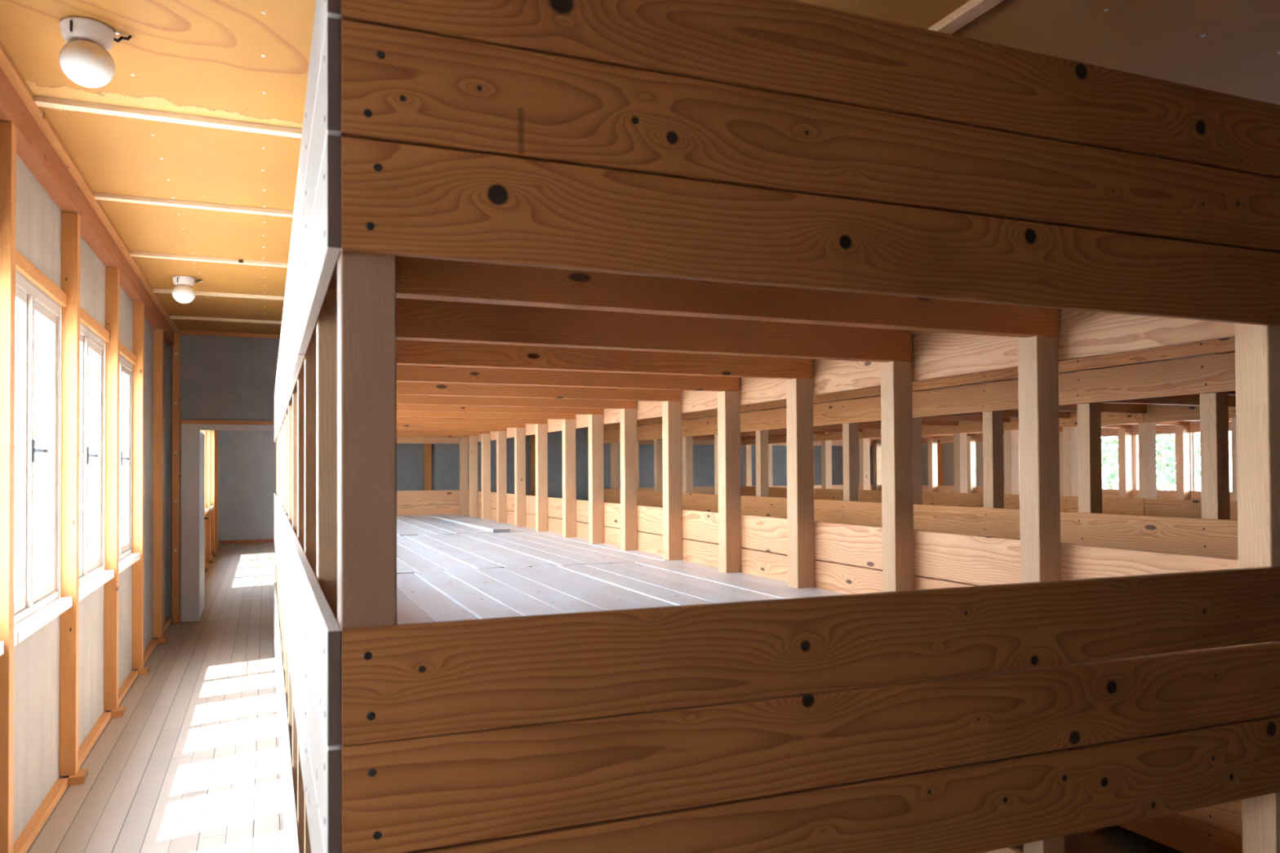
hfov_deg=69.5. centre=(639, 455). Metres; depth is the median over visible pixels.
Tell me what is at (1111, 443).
tree
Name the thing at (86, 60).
ceiling lamp
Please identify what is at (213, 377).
wall
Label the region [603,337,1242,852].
bunk
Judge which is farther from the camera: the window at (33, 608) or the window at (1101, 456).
the window at (1101, 456)
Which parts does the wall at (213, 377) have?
wall panel, ceiling moulding, wall panel, wall panel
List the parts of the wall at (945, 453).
wall panel, wall panel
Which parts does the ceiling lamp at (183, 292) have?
globe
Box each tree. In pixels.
[1101,432,1200,490]
[1101,433,1199,485]
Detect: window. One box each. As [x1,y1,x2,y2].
[0,640,4,656]
[13,248,72,646]
[59,306,114,600]
[103,341,140,573]
[1101,456,1118,457]
[1131,432,1231,490]
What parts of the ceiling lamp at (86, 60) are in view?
globe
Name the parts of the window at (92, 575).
handle, sill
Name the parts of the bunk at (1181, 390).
post, post, post, post, post, post, post, post, post, post, post, post, post, post, post, post, post, post, post, post, post, post, post, post, post, post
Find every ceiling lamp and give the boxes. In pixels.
[58,15,132,88]
[172,275,202,303]
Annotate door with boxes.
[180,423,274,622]
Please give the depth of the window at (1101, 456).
9.69 m
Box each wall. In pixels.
[0,40,220,852]
[166,329,873,622]
[217,430,275,543]
[921,440,1119,489]
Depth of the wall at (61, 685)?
4.72 m
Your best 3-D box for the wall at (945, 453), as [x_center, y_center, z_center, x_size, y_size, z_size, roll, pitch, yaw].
[6.000,0.106,6.890,0.182,3.290,13.535,0,-1,-22]
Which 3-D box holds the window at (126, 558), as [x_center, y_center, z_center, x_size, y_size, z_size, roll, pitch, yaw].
[-3.739,0.003,6.643,0.111,1.595,1.270,0,-1,-22]
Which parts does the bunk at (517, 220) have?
post, post, post, post, post, post, post, post, post, post, post, post, post, post, post, post, post, post, post, post, post, post, post, post, post, post, post, post, post, post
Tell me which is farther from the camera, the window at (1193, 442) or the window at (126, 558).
the window at (1193, 442)
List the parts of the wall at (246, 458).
baseboard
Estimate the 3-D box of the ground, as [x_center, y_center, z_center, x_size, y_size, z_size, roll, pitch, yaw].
[-0.991,2.092,15.750,130.000,0.100,130.000,0,-1,-22]
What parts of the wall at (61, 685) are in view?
wall panel, wall panel, sill plate, wall panel, wall panel, plate, sill plate, ceiling moulding, wall panel, wall panel, sill plate, wall panel, sill plate, wall panel, sill plate, wall panel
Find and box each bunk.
[273,0,1279,852]
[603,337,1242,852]
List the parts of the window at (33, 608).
handle, sill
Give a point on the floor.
(191, 764)
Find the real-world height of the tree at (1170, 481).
7.284 m
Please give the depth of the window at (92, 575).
5.65 m
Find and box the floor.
[26,542,1182,852]
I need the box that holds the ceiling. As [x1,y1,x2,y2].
[0,0,1279,337]
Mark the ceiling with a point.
(191, 148)
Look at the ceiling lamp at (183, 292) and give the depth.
7.09 m
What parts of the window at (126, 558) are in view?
sill, handle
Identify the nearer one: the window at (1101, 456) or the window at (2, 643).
the window at (2, 643)
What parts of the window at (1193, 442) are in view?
frame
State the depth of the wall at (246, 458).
20.60 m
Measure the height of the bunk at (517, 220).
2.293 m
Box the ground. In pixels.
[13,487,1231,598]

